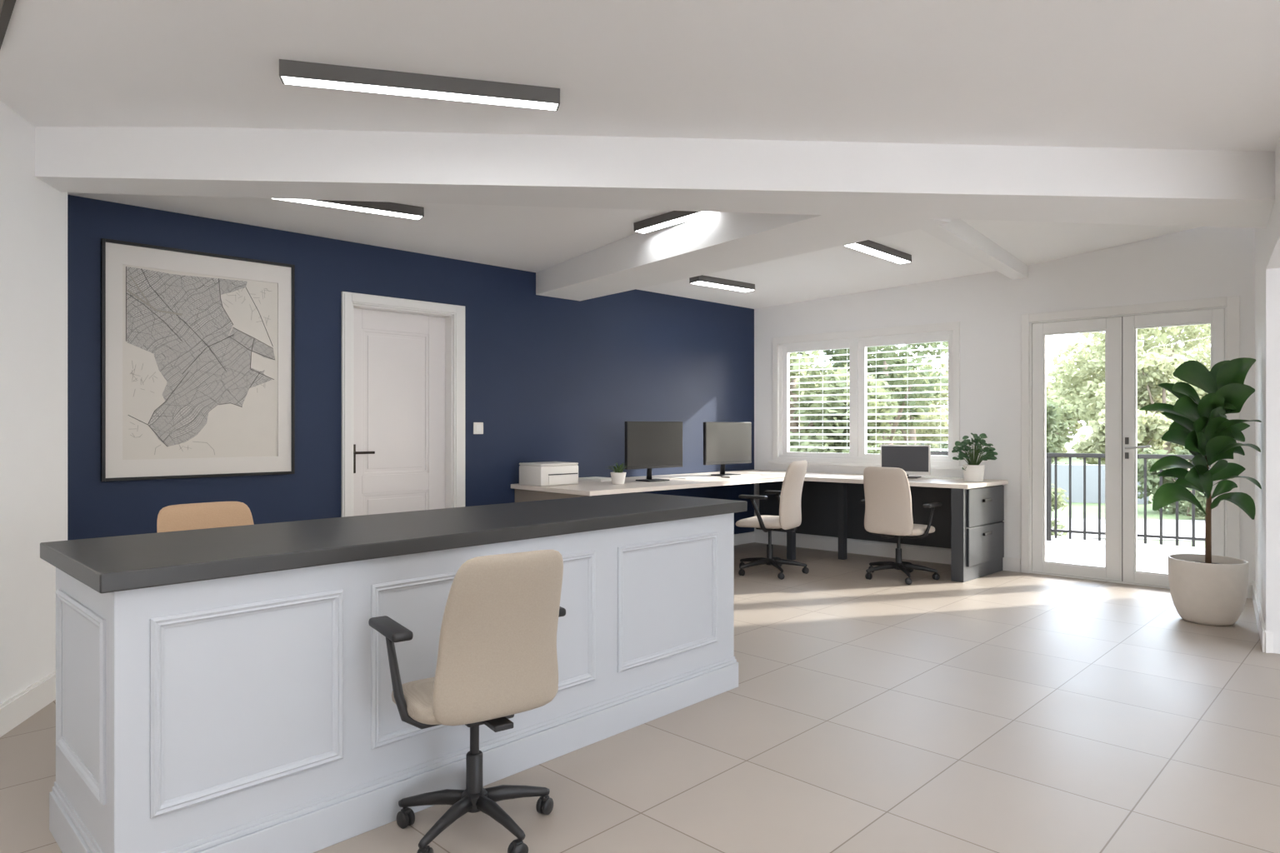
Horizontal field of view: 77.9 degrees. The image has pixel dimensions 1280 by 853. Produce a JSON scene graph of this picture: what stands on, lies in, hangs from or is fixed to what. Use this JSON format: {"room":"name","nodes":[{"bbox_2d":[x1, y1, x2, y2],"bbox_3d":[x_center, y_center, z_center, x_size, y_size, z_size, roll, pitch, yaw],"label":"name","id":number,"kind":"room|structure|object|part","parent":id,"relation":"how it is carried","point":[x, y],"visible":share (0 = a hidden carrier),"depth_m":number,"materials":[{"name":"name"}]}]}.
{"room":"office","nodes":[
{"label":"office","id":0,"kind":"room"},
{"bbox_2d":[0,100,67,704],"bbox_3d":[-2.735,-0.275,0.735,0.958,3.150,6.651,0,0,-8],"label":"wall","id":1,"kind":"structure","parent":0,"point":[33,213],"depth_m":3.45,"materials":[{"name":"white paint"}]},
{"bbox_2d":[0,670,55,737],"bbox_3d":[-2.650,1.188,0.593,0.171,0.125,6.387,0,0,0],"label":"baseboard","id":2,"kind":"structure","parent":1,"relation":"attached to","point":[17,709],"depth_m":3.39,"materials":[{"name":"wood"}]},
{"bbox_2d":[67,195,754,540],"bbox_3d":[-1.312,-0.275,6.311,6.900,3.150,0.200,0,0,-44],"label":"wall","id":3,"kind":"structure","parent":0,"point":[547,378],"depth_m":6.21,"materials":[{"name":"blue paint"}]},
{"bbox_2d":[100,238,294,481],"bbox_3d":[-2.663,-0.381,4.845,1.063,1.374,0.035,0,0,-44],"label":"framed map","id":4,"kind":"object","parent":3,"relation":"attached to","point":[197,348],"visible":1,"depth_m":4.81,"materials":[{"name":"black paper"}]},
{"bbox_2d":[122,265,277,459],"bbox_3d":[-2.667,-0.374,4.849,0.860,1.124,0.012,0,0,-44],"label":"print","id":5,"kind":"object","parent":4,"relation":"attached to","point":[200,347],"depth_m":4.82,"materials":[{"name":"beige paper"}]},
{"bbox_2d":[341,291,464,517],"bbox_3d":[-1.770,0.158,5.851,0.967,2.185,0.230,0,0,-44],"label":"door","id":6,"kind":"structure","parent":3,"relation":"in","point":[403,371],"depth_m":5.85,"materials":[{"name":"white wood"}]},
{"bbox_3d":[-1.967,0.223,5.618,0.153,0.205,0.062,0,0,-44],"label":"handle","id":7,"kind":"part","parent":6,"relation":"part of","materials":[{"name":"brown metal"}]},
{"bbox_2d":[473,422,483,434],"bbox_3d":[-1.267,0.007,6.207,0.088,0.092,0.013,0,0,-44],"label":"light switch","id":8,"kind":"object","parent":3,"relation":"attached to","point":[477,427],"visible":1,"depth_m":6.20,"materials":[{"name":"white plastic"}]},
{"bbox_2d":[734,531,754,545],"bbox_3d":[-1.165,1.192,6.302,6.699,0.115,0.016,0,0,-44],"label":"baseboard","id":9,"kind":"structure","parent":3,"relation":"attached to","point":[747,537],"depth_m":8.48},
{"bbox_2d":[0,78,1199,309],"bbox_3d":[0.417,-1.593,4.332,7.850,0.615,5.350,0,0,-44],"label":"ceiling","id":10,"kind":"structure","parent":0,"point":[533,239],"depth_m":5.59,"materials":[{"name":"white paint"}]},
{"bbox_2d":[270,198,424,219],"bbox_3d":[-1.727,-1.293,4.527,0.972,0.064,0.087,0,0,-34],"label":"ceiling light","id":11,"kind":"object","parent":10,"relation":"attached to","point":[393,209],"visible":0.57,"depth_m":4.62,"materials":[{"name":"grey metal"}]},
{"bbox_2d":[633,210,713,233],"bbox_3d":[0.226,-1.327,5.002,0.663,0.078,0.090,0,0,45],"label":"ceiling light","id":12,"kind":"object","parent":10,"relation":"attached to","point":[673,217],"visible":0.6,"depth_m":5.02,"materials":[{"name":"grey metal"}]},
{"bbox_2d":[689,275,754,292],"bbox_3d":[0.746,-1.288,7.099,0.717,0.062,0.122,0,0,-40],"label":"ceiling light","id":13,"kind":"object","parent":10,"relation":"attached to","point":[702,280],"visible":0.98,"depth_m":7.03,"materials":[{"name":"grey metal"}]},
{"bbox_2d":[691,281,753,292],"bbox_3d":[0.746,-1.266,7.099,0.701,0.013,0.108,0,-2,-40],"label":"diffuser","id":14,"kind":"object","parent":13,"relation":"attached to","point":[733,286],"depth_m":7.10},
{"bbox_2d":[535,211,950,300],"bbox_3d":[0.303,-1.378,5.404,0.668,0.544,3.502,0,0,-40],"label":"ceiling beam","id":15,"kind":"structure","parent":10,"relation":"attached to","point":[715,242],"depth_m":5.06,"materials":[{"name":"white paint"}]},
{"bbox_2d":[843,240,911,264],"bbox_3d":[1.811,-1.340,5.999,0.102,0.060,0.891,0,0,44],"label":"ceiling light","id":16,"kind":"object","parent":10,"relation":"attached to","point":[868,247],"visible":0.73,"depth_m":5.97,"materials":[{"name":"grey metal"}]},
{"bbox_2d":[920,219,1028,279],"bbox_3d":[2.442,-1.492,5.802,0.130,0.415,2.741,0,0,39],"label":"ceiling beam","id":17,"kind":"structure","parent":10,"relation":"attached to","point":[957,234],"depth_m":5.77,"materials":[{"name":"white paint"}]},
{"bbox_2d":[0,535,1279,852],"bbox_3d":[2.676,1.330,4.748,14.553,0.160,15.496,0,0,0],"label":"floor","id":18,"kind":"structure","parent":0,"point":[1002,712],"depth_m":3.15,"materials":[{"name":"tile"}]},
{"bbox_2d":[156,501,254,532],"bbox_3d":[-1.713,0.789,3.263,0.553,0.922,0.590,0,0,44],"label":"office chair","id":19,"kind":"object","parent":18,"relation":"on","point":[218,514],"visible":0.07,"depth_m":3.40,"materials":[{"name":"beige fabric"}]},
{"bbox_2d":[40,492,747,852],"bbox_3d":[-0.672,0.804,3.150,0.760,0.892,2.650,0,0,44],"label":"reception desk","id":20,"kind":"object","parent":18,"relation":"on","point":[228,689],"depth_m":2.39,"materials":[{"name":"wood"}]},
{"bbox_3d":[-1.577,0.733,2.224,0.557,0.475,0.012,0,0,44],"label":"panel molding","id":21,"kind":"part","parent":20,"relation":"part of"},
{"bbox_3d":[-1.078,0.749,2.216,0.012,0.513,0.513,0,0,44],"label":"panel molding","id":22,"kind":"part","parent":20,"relation":"part of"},
{"bbox_2d":[40,492,747,593],"bbox_3d":[-0.672,0.383,3.150,0.760,0.049,2.650,0,0,44],"label":"countertop","id":23,"kind":"structure","parent":20,"relation":"on","point":[110,564],"depth_m":2.61,"materials":[{"name":"grey stone"}]},
{"bbox_3d":[-0.692,0.749,2.616,0.012,0.513,0.412,0,0,44],"label":"panel molding","id":24,"kind":"part","parent":20,"relation":"part of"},
{"bbox_3d":[-0.332,0.749,2.990,0.012,0.513,0.442,0,0,44],"label":"panel molding","id":25,"kind":"part","parent":20,"relation":"part of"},
{"bbox_3d":[0.138,0.749,3.478,0.012,0.513,0.652,0,0,44],"label":"panel molding","id":26,"kind":"part","parent":20,"relation":"part of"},
{"bbox_2d":[368,550,565,852],"bbox_3d":[-0.491,0.800,2.420,0.562,0.900,0.544,0,0,-35],"label":"office chair","id":27,"kind":"object","parent":18,"relation":"on","point":[497,661],"visible":1,"depth_m":2.26,"materials":[{"name":"beige fabric"}]},
{"bbox_3d":[-0.642,0.738,2.355,0.202,0.277,0.133,0,0,-35],"label":"armrest","id":28,"kind":"part","parent":27,"relation":"part of","materials":[{"name":"black plastic"}]},
{"bbox_3d":[-0.647,1.159,2.469,0.222,0.064,0.038,0,0,8],"label":"leg","id":29,"kind":"part","parent":27,"relation":"part of","materials":[{"name":"black plastic"}]},
{"bbox_3d":[-0.572,1.159,2.328,0.038,0.064,0.222,0,0,26],"label":"leg","id":30,"kind":"part","parent":27,"relation":"part of","materials":[{"name":"black plastic"}]},
{"bbox_3d":[-0.506,0.817,2.442,0.460,0.083,0.350,0,0,-35],"label":"seat","id":31,"kind":"part","parent":27,"relation":"part of","materials":[{"name":"beige fabric"}]},
{"bbox_3d":[-0.379,0.594,2.260,0.395,0.488,0.153,0,0,-35],"label":"backrest","id":32,"kind":"part","parent":27,"relation":"part of","materials":[{"name":"beige fabric"}]},
{"bbox_3d":[-0.414,1.159,2.356,0.222,0.064,0.038,0,0,44],"label":"leg","id":33,"kind":"part","parent":27,"relation":"part of","materials":[{"name":"black plastic"}]},
{"bbox_3d":[-0.392,1.159,2.514,0.222,0.064,0.038,0,0,-28],"label":"leg","id":34,"kind":"part","parent":27,"relation":"part of","materials":[{"name":"black plastic"}]},
{"bbox_2d":[510,470,1008,560],"bbox_3d":[1.079,0.855,6.654,3.403,0.790,2.602,0,0,-44],"label":"desk","id":35,"kind":"object","parent":18,"relation":"on","point":[831,505],"visible":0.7,"depth_m":7.37,"materials":[{"name":"white wood"}]},
{"bbox_2d":[519,461,578,486],"bbox_3d":[-0.730,0.372,6.362,0.380,0.176,0.307,0,0,-44],"label":"printer","id":36,"kind":"object","parent":35,"relation":"on","point":[545,473],"visible":1,"depth_m":6.24,"materials":[{"name":"white plastic"}]},
{"bbox_3d":[-0.733,0.293,6.365,0.376,0.018,0.298,0,0,-44],"label":"scanner lid","id":37,"kind":"part","parent":36,"relation":"part of","materials":[{"name":"white plastic"}]},
{"bbox_2d":[548,475,578,485],"bbox_3d":[-0.606,0.416,6.273,0.295,0.072,0.007,0,0,-44],"label":"paper tray","id":38,"kind":"object","parent":36,"relation":"on","point":[553,480],"depth_m":6.26,"materials":[{"name":"white plastic"}]},
{"bbox_3d":[-0.683,0.873,6.111,0.030,0.755,0.940,0,0,-44],"label":"panel","id":39,"kind":"part","parent":35,"relation":"part of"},
{"bbox_2d":[578,476,611,481],"bbox_3d":[-0.374,0.450,6.888,0.300,0.020,0.220,0,0,40],"label":"paper stack","id":40,"kind":"object","parent":35,"relation":"on","point":[593,478],"visible":0.71,"depth_m":6.80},
{"bbox_2d":[607,462,626,484],"bbox_3d":[-0.180,0.374,6.436,0.198,0.172,0.209,0,0,-29],"label":"potted plant","id":41,"kind":"object","parent":35,"relation":"on","point":[617,477],"visible":1,"depth_m":6.39,"materials":[{"name":"white ceramic"}]},
{"bbox_3d":[-0.176,0.413,6.426,0.130,0.094,0.130,0,0,0],"label":"pot","id":42,"kind":"part","parent":41,"relation":"part of","materials":[{"name":"white ceramic"}]},
{"bbox_2d":[625,421,682,482],"bbox_3d":[0.108,0.205,6.797,0.655,0.510,0.180,0,0,-42],"label":"monitor","id":43,"kind":"object","parent":35,"relation":"on","point":[648,445],"visible":1,"depth_m":6.75,"materials":[{"name":"black plastic"}]},
{"bbox_2d":[669,475,707,479],"bbox_3d":[0.441,0.457,7.223,0.200,0.006,0.300,0,0,43],"label":"paper sheet","id":44,"kind":"object","parent":35,"relation":"on","point":[687,477],"visible":1,"depth_m":7.18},
{"bbox_2d":[703,422,751,476],"bbox_3d":[0.821,0.205,7.557,0.655,0.510,0.180,0,0,-42],"label":"monitor","id":45,"kind":"object","parent":35,"relation":"on","point":[724,443],"visible":0.89,"depth_m":7.51,"materials":[{"name":"black plastic"}]},
{"bbox_2d":[720,474,759,478],"bbox_3d":[0.935,0.452,7.345,0.400,0.016,0.120,0,0,-38],"label":"keyboard","id":46,"kind":"object","parent":35,"relation":"on","point":[747,475],"visible":1,"depth_m":7.29,"materials":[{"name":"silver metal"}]},
{"bbox_3d":[1.430,0.873,7.483,0.060,0.755,0.060,0,0,-44],"label":"leg","id":47,"kind":"part","parent":35,"relation":"part of","materials":[{"name":"grey paint"}]},
{"bbox_3d":[1.920,0.873,7.505,0.060,0.755,0.060,0,0,-44],"label":"leg","id":48,"kind":"part","parent":35,"relation":"part of","materials":[{"name":"grey paint"}]},
{"bbox_3d":[2.178,0.797,7.753,2.360,0.605,0.025,0,0,41],"label":"modesty panel","id":49,"kind":"part","parent":35,"relation":"part of","materials":[{"name":"grey paint"}]},
{"bbox_2d":[880,445,930,478],"bbox_3d":[2.433,0.310,7.249,0.440,0.300,0.180,0,0,31],"label":"monitor","id":50,"kind":"object","parent":35,"relation":"on","point":[913,459],"visible":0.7,"depth_m":7.19,"materials":[{"name":"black plastic"}]},
{"bbox_2d":[921,476,964,479],"bbox_3d":[2.745,0.457,7.164,0.340,0.006,0.160,0,0,38],"label":"paper sheet","id":51,"kind":"object","parent":35,"relation":"on","point":[940,477],"visible":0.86,"depth_m":7.13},
{"bbox_2d":[951,433,997,482],"bbox_3d":[2.841,0.253,6.733,0.342,0.413,0.320,0,0,-27],"label":"potted plant","id":52,"kind":"object","parent":35,"relation":"on","point":[973,472],"visible":1,"depth_m":6.67,"materials":[{"name":"green plant"}]},
{"bbox_3d":[2.834,0.389,6.723,0.178,0.142,0.178,0,0,0],"label":"pot","id":53,"kind":"part","parent":52,"relation":"part of","materials":[{"name":"white ceramic"}]},
{"bbox_2d":[735,460,809,579],"bbox_3d":[1.112,0.765,6.808,0.616,0.970,0.621,0,0,32],"label":"office chair","id":54,"kind":"object","parent":18,"relation":"on","point":[789,517],"visible":1,"depth_m":6.64,"materials":[{"name":"beige fabric"}]},
{"bbox_3d":[0.993,1.159,6.918,0.290,0.064,0.038,0,0,44],"label":"leg","id":55,"kind":"part","parent":54,"relation":"part of","materials":[{"name":"black plastic"}]},
{"bbox_3d":[0.965,1.159,6.720,0.290,0.064,0.038,0,0,-28],"label":"leg","id":56,"kind":"part","parent":54,"relation":"part of","materials":[{"name":"black plastic"}]},
{"bbox_3d":[1.098,0.815,6.811,0.460,0.083,0.480,0,0,32],"label":"seat","id":57,"kind":"part","parent":54,"relation":"part of","materials":[{"name":"beige fabric"}]},
{"bbox_3d":[1.026,0.730,6.652,0.133,0.289,0.226,0,0,32],"label":"armrest","id":58,"kind":"part","parent":54,"relation":"part of","materials":[{"name":"black plastic"}]},
{"bbox_3d":[1.145,1.159,6.633,0.038,0.064,0.290,0,0,-10],"label":"leg","id":59,"kind":"part","parent":54,"relation":"part of","materials":[{"name":"black plastic"}]},
{"bbox_3d":[1.210,0.730,6.945,0.133,0.289,0.226,0,0,32],"label":"armrest","id":60,"kind":"part","parent":54,"relation":"part of","materials":[{"name":"black plastic"}]},
{"bbox_3d":[1.283,1.159,6.776,0.290,0.064,0.038,0,0,8],"label":"leg","id":61,"kind":"part","parent":54,"relation":"part of","materials":[{"name":"black plastic"}]},
{"bbox_3d":[1.311,0.565,6.678,0.128,0.570,0.450,0,0,32],"label":"backrest","id":62,"kind":"part","parent":54,"relation":"part of","materials":[{"name":"beige fabric"}]},
{"bbox_2d":[860,466,942,584],"bbox_3d":[2.154,0.785,6.584,0.610,0.930,0.601,0,0,44],"label":"office chair","id":63,"kind":"object","parent":18,"relation":"on","point":[888,512],"visible":1,"depth_m":6.41,"materials":[{"name":"beige fabric"}]},
{"bbox_3d":[1.991,1.159,6.535,0.280,0.064,0.038,0,0,-16],"label":"leg","id":64,"kind":"part","parent":63,"relation":"part of","materials":[{"name":"black plastic"}]},
{"bbox_3d":[2.058,1.159,6.717,0.038,0.064,0.280,0,0,-34],"label":"leg","id":65,"kind":"part","parent":63,"relation":"part of","materials":[{"name":"black plastic"}]},
{"bbox_3d":[1.990,0.595,6.414,0.421,0.550,0.128,0,0,44],"label":"backrest","id":66,"kind":"part","parent":63,"relation":"part of","materials":[{"name":"beige fabric"}]},
{"bbox_3d":[2.144,1.159,6.415,0.038,0.064,0.280,0,0,2],"label":"leg","id":67,"kind":"part","parent":63,"relation":"part of","materials":[{"name":"black plastic"}]},
{"bbox_3d":[2.272,0.770,6.457,0.226,0.269,0.133,0,0,44],"label":"armrest","id":68,"kind":"part","parent":63,"relation":"part of","materials":[{"name":"black plastic"}]},
{"bbox_3d":[2.305,1.159,6.524,0.280,0.064,0.038,0,0,20],"label":"leg","id":69,"kind":"part","parent":63,"relation":"part of","materials":[{"name":"black plastic"}]},
{"bbox_3d":[2.164,0.845,6.594,0.480,0.083,0.460,0,0,44],"label":"seat","id":70,"kind":"part","parent":63,"relation":"part of","materials":[{"name":"beige fabric"}]},
{"bbox_2d":[950,485,1004,582],"bbox_3d":[2.860,0.874,6.658,0.779,0.753,0.138,0,0,-43],"label":"base cabinet","id":71,"kind":"object","parent":18,"relation":"on","point":[977,514],"visible":0.94,"depth_m":6.50,"materials":[{"name":"grey paint"}]},
{"bbox_3d":[2.905,0.975,6.646,0.690,0.310,0.018,0,0,-43],"label":"drawer","id":72,"kind":"part","parent":71,"relation":"part of","materials":[{"name":"grey paint"}]},
{"bbox_3d":[2.905,0.657,6.646,0.690,0.305,0.018,0,0,-43],"label":"drawer","id":73,"kind":"part","parent":71,"relation":"part of","materials":[{"name":"grey paint"}]},
{"bbox_3d":[2.908,0.890,6.622,0.140,0.024,0.020,0,0,-43],"label":"handle","id":74,"kind":"part","parent":71,"relation":"part of","materials":[{"name":"black metal"}]},
{"bbox_3d":[2.908,0.610,6.622,0.140,0.024,0.020,0,0,-43],"label":"handle","id":75,"kind":"part","parent":71,"relation":"part of","materials":[{"name":"black metal"}]},
{"bbox_2d":[930,451,1210,546],"bbox_3d":[5.196,0.785,8.650,4.612,0.990,0.061,0,0,30],"label":"railing","id":76,"kind":"object","parent":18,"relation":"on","point":[1048,456],"visible":0.17,"depth_m":8.78,"materials":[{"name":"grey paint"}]},
{"bbox_3d":[4.633,0.807,8.975,0.052,0.945,0.052,0,0,30],"label":"post","id":77,"kind":"part","parent":76,"relation":"part of","materials":[{"name":"metal"}]},
{"bbox_3d":[5.196,0.312,8.650,4.600,0.045,0.060,0,0,30],"label":"rail","id":78,"kind":"part","parent":76,"relation":"part of","materials":[{"name":"metal"}]},
{"bbox_3d":[5.196,1.167,8.650,4.600,0.025,0.024,0,0,30],"label":"rail","id":79,"kind":"part","parent":76,"relation":"part of","materials":[{"name":"metal"}]},
{"bbox_2d":[1139,357,1261,625],"bbox_3d":[3.569,0.406,5.069,0.613,1.688,0.572,0,0,34],"label":"fiddle leaf fig","id":80,"kind":"object","parent":18,"relation":"on","point":[1208,589],"visible":1,"depth_m":5.00,"materials":[{"name":"plant"}]},
{"bbox_3d":[3.684,0.349,5.100,0.089,1.102,0.034,0,0,0],"label":"stem","id":81,"kind":"part","parent":80,"relation":"part of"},
{"bbox_2d":[1167,554,1249,625],"bbox_3d":[3.655,1.049,5.100,0.424,0.402,0.424,0,0,0],"label":"pot","id":82,"kind":"object","parent":18,"relation":"on","point":[1212,590],"depth_m":4.96,"materials":[{"name":"ceramic"}]},
{"bbox_2d":[0,0,1279,151],"bbox_3d":[0.950,-1.470,0.750,11.100,0.260,7.500,0,0,0],"label":"ceiling","id":83,"kind":"structure","parent":0,"point":[1152,74],"depth_m":2.89,"materials":[{"name":"white paint"}]},
{"bbox_2d":[0,0,15,49],"bbox_3d":[-2.174,-1.330,2.413,0.400,0.020,0.700,0,0,-44],"label":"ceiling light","id":84,"kind":"object","parent":83,"relation":"attached to","point":[7,7],"visible":1,"depth_m":2.54,"materials":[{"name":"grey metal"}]},
{"bbox_3d":[-2.174,-1.336,2.413,0.350,0.008,0.650,0,0,-44],"label":"hatch panel","id":85,"kind":"part","parent":84,"relation":"part of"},
{"bbox_2d":[279,59,559,110],"bbox_3d":[-0.824,-1.310,3.040,1.028,0.061,0.075,0,0,-14],"label":"ceiling light","id":86,"kind":"object","parent":83,"relation":"attached to","point":[291,72],"visible":1,"depth_m":3.01,"materials":[{"name":"grey metal"}]},
{"bbox_2d":[281,76,557,110],"bbox_3d":[-0.824,-1.285,3.040,1.012,0.013,0.063,0,0,-14],"label":"diffuser","id":87,"kind":"object","parent":86,"relation":"attached to","point":[366,84],"depth_m":3.03,"materials":[{"name":"plastic"}]},
{"bbox_2d":[35,126,1274,228],"bbox_3d":[0.368,-1.377,3.800,6.397,0.545,0.512,0,0,-6],"label":"ceiling beam","id":88,"kind":"structure","parent":83,"relation":"attached to","point":[1217,188],"depth_m":3.71,"materials":[{"name":"white paint"}]},
{"bbox_2d":[754,226,1254,582],"bbox_3d":[3.027,-0.275,7.197,4.569,3.150,0.200,0,0,41],"label":"wall","id":89,"kind":"structure","parent":0,"point":[1201,262],"depth_m":6.90,"materials":[{"name":"white paint"}]},
{"bbox_2d":[768,321,962,469],"bbox_3d":[2.180,-0.289,7.841,2.022,1.342,0.170,0,0,41],"label":"window","id":90,"kind":"structure","parent":89,"relation":"in","point":[857,342],"depth_m":7.86,"materials":[{"name":"wood"}]},
{"bbox_3d":[1.846,-0.282,8.178,0.830,1.149,0.055,0,0,41],"label":"sash","id":91,"kind":"part","parent":90,"relation":"part of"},
{"bbox_2d":[790,349,849,449],"bbox_3d":[1.911,-0.310,8.244,0.790,1.080,0.040,0,0,41],"label":"blind","id":92,"kind":"object","parent":90,"relation":"attached to","point":[847,354],"visible":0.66,"depth_m":8.26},
{"bbox_3d":[1.899,-0.295,8.231,0.552,1.050,0.003,0,0,41],"label":"ladder cord","id":93,"kind":"part","parent":92,"relation":"part of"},
{"bbox_3d":[2.151,0.368,7.808,2.022,0.028,0.080,0,0,41],"label":"sill","id":94,"kind":"part","parent":90,"relation":"part of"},
{"bbox_3d":[2.528,-0.282,7.579,0.915,1.149,0.055,0,0,41],"label":"sash","id":95,"kind":"part","parent":90,"relation":"part of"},
{"bbox_2d":[866,347,948,450],"bbox_3d":[2.591,-0.310,7.647,0.880,1.080,0.040,0,0,41],"label":"blind","id":96,"kind":"object","parent":90,"relation":"attached to","point":[940,347],"visible":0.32,"depth_m":7.64,"materials":[{"name":"plastic"}]},
{"bbox_2d":[1020,295,1239,589],"bbox_3d":[3.903,0.149,6.384,1.505,2.241,0.265,0,0,41],"label":"door","id":97,"kind":"structure","parent":89,"relation":"in","point":[1120,324],"depth_m":6.37,"materials":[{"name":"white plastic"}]},
{"bbox_3d":[3.878,0.165,6.306,0.026,0.170,0.008,0,0,41],"label":"keyhole plate","id":98,"kind":"part","parent":97,"relation":"part of","materials":[{"name":"grey metal"}]},
{"bbox_3d":[3.921,0.158,6.232,0.180,0.032,0.061,0,0,41],"label":"handle","id":99,"kind":"part","parent":97,"relation":"part of","materials":[{"name":"metal"}]},
{"bbox_2d":[1255,136,1279,654],"bbox_3d":[4.700,-0.275,1.590,3.600,3.150,8.380,0,0,0],"label":"wall","id":100,"kind":"structure","parent":0,"point":[1267,240],"depth_m":4.39,"materials":[{"name":"white paint"}]},
{"bbox_2d":[754,531,1273,653],"bbox_3d":[3.326,1.188,5.797,6.865,0.125,1.938,0,0,41],"label":"baseboard","id":101,"kind":"structure","parent":100,"relation":"attached to","point":[1009,564],"depth_m":7.48,"materials":[{"name":"wood"}]},
{"label":"outside","id":102,"kind":"structure","parent":0,"visible":0},
{"bbox_2d":[1051,440,1204,548],"bbox_3d":[15.000,1.675,25.000,150.000,0.350,130.000,0,0,0],"label":"ground","id":103,"kind":"structure","parent":102,"point":[1092,509],"depth_m":13.77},
{"bbox_2d":[795,371,821,449],"bbox_3d":[3.522,-0.076,19.639,4.237,3.157,3.935,0,0,0],"label":"tree","id":104,"kind":"object","parent":103,"relation":"on","point":[802,372],"visible":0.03,"depth_m":18.57,"materials":[{"name":"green plant"}]},
{"bbox_2d":[790,350,899,453],"bbox_3d":[2.514,-0.664,12.830,3.376,4.689,2.816,0,0,0],"label":"tree","id":105,"kind":"object","parent":103,"relation":"on","point":[816,372],"visible":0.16,"depth_m":12.16,"materials":[{"name":"green plant"}]},
{"bbox_2d":[841,444,879,454],"bbox_3d":[2.933,0.849,10.506,1.352,1.304,1.465,0,0,-20],"label":"shrub","id":106,"kind":"object","parent":103,"relation":"on","point":[868,451],"visible":0.02,"depth_m":10.19,"materials":[{"name":"green plant"}]},
{"bbox_2d":[798,384,944,449],"bbox_3d":[9.080,0.067,33.085,6.098,4.780,7.117,0,0,-19],"label":"tree","id":107,"kind":"object","parent":103,"relation":"on","point":[936,411],"visible":0.02,"depth_m":31.50,"materials":[{"name":"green plant"}]},
{"bbox_2d":[819,341,948,444],"bbox_3d":[4.539,-0.291,14.623,2.444,3.587,2.451,0,0,0],"label":"tree","id":108,"kind":"object","parent":103,"relation":"on","point":[934,345],"visible":0.43,"depth_m":14.23,"materials":[{"name":"green plant"}]},
{"bbox_2d":[875,358,948,451],"bbox_3d":[6.450,0.122,18.810,3.247,3.428,3.322,0,0,0],"label":"tree","id":109,"kind":"object","parent":103,"relation":"on","point":[943,366],"visible":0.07,"depth_m":18.96,"materials":[{"name":"green plant"}]},
{"bbox_2d":[906,439,948,455],"bbox_3d":[4.522,0.892,11.840,1.460,1.472,1.719,0,0,0],"label":"shrub","id":110,"kind":"object","parent":103,"relation":"on","point":[943,446],"visible":0.03,"depth_m":11.90,"materials":[{"name":"green plant"}]},
{"bbox_2d":[921,403,946,449],"bbox_3d":[15.289,-0.445,44.372,4.792,4.876,7.382,0,0,0],"label":"tree","id":111,"kind":"object","parent":103,"relation":"on","point":[937,403],"visible":0.02,"depth_m":41.53,"materials":[{"name":"green plant"}]},
{"bbox_2d":[1045,400,1068,464],"bbox_3d":[8.848,0.478,17.912,1.786,2.368,1.690,0,0,0],"label":"shrub","id":112,"kind":"object","parent":103,"relation":"on","point":[1052,417],"visible":0.05,"depth_m":17.99,"materials":[{"name":"green plant"}]},
{"bbox_2d":[1051,484,1069,536],"bbox_3d":[5.363,1.123,10.570,0.751,0.804,0.638,0,0,0],"label":"shrub","id":113,"kind":"object","parent":103,"relation":"on","point":[1060,501],"visible":0.12,"depth_m":10.47,"materials":[{"name":"green plant"}]},
{"bbox_2d":[1045,372,1078,464],"bbox_3d":[10.848,-0.329,22.558,2.479,3.662,2.926,0,0,-27],"label":"tree","id":114,"kind":"object","parent":103,"relation":"on","point":[1059,440],"visible":0.08,"depth_m":21.72,"materials":[{"name":"green plant"}]},
{"bbox_2d":[1045,355,1099,458],"bbox_3d":[19.562,-0.591,38.079,6.559,5.690,7.196,0,0,0],"label":"tree","id":115,"kind":"object","parent":103,"relation":"on","point":[1052,394],"visible":0.06,"depth_m":36.75,"materials":[{"name":"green plant"}]},
{"bbox_2d":[1051,464,1149,504],"bbox_3d":[8.687,1.150,15.914,2.646,0.800,0.240,0,0,18],"label":"wall","id":116,"kind":"structure","parent":103,"relation":"on","point":[1092,471],"depth_m":15.75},
{"bbox_2d":[1070,409,1174,464],"bbox_3d":[10.799,0.485,17.766,2.288,2.031,2.005,0,0,0],"label":"shrub","id":117,"kind":"object","parent":103,"relation":"on","point":[1149,432],"visible":0.25,"depth_m":17.44,"materials":[{"name":"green plant"}]},
{"bbox_2d":[1051,518,1204,541],"bbox_3d":[13.000,1.498,11.900,34.000,0.025,4.600,0,0,0],"label":"path","id":118,"kind":"structure","parent":103,"relation":"on","point":[1092,525],"depth_m":11.71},
{"bbox_2d":[1046,324,1210,460],"bbox_3d":[15.934,-1.215,25.850,4.997,6.168,5.101,0,0,-14],"label":"tree","id":119,"kind":"object","parent":103,"relation":"on","point":[1083,383],"visible":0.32,"depth_m":25.25,"materials":[{"name":"green plant"}]},
{"bbox_2d":[1091,350,1207,469],"bbox_3d":[13.653,-0.238,20.180,3.065,3.482,3.630,0,0,0],"label":"tree","id":120,"kind":"object","parent":103,"relation":"on","point":[1147,387],"visible":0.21,"depth_m":20.19,"materials":[{"name":"green plant"}]},
{"bbox_2d":[1155,390,1177,419],"bbox_3d":[29.485,-0.779,41.602,8.840,6.169,8.667,0,0,45],"label":"tree","id":121,"kind":"object","parent":103,"relation":"on","point":[1167,398],"visible":0.02,"depth_m":39.83,"materials":[{"name":"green plant"}]},
{"bbox_2d":[1136,445,1206,517],"bbox_3d":[9.249,0.953,13.442,1.839,1.464,2.162,0,0,0],"label":"shrub","id":122,"kind":"object","parent":103,"relation":"on","point":[1152,480],"visible":0.18,"depth_m":13.67,"materials":[{"name":"green plant"}]},
{"bbox_2d":[1141,324,1210,418],"bbox_3d":[21.130,-1.522,30.027,6.175,7.465,5.642,0,0,0],"label":"tree","id":123,"kind":"object","parent":103,"relation":"on","point":[1200,357],"visible":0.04,"depth_m":28.10,"materials":[{"name":"green plant"}]}
]}

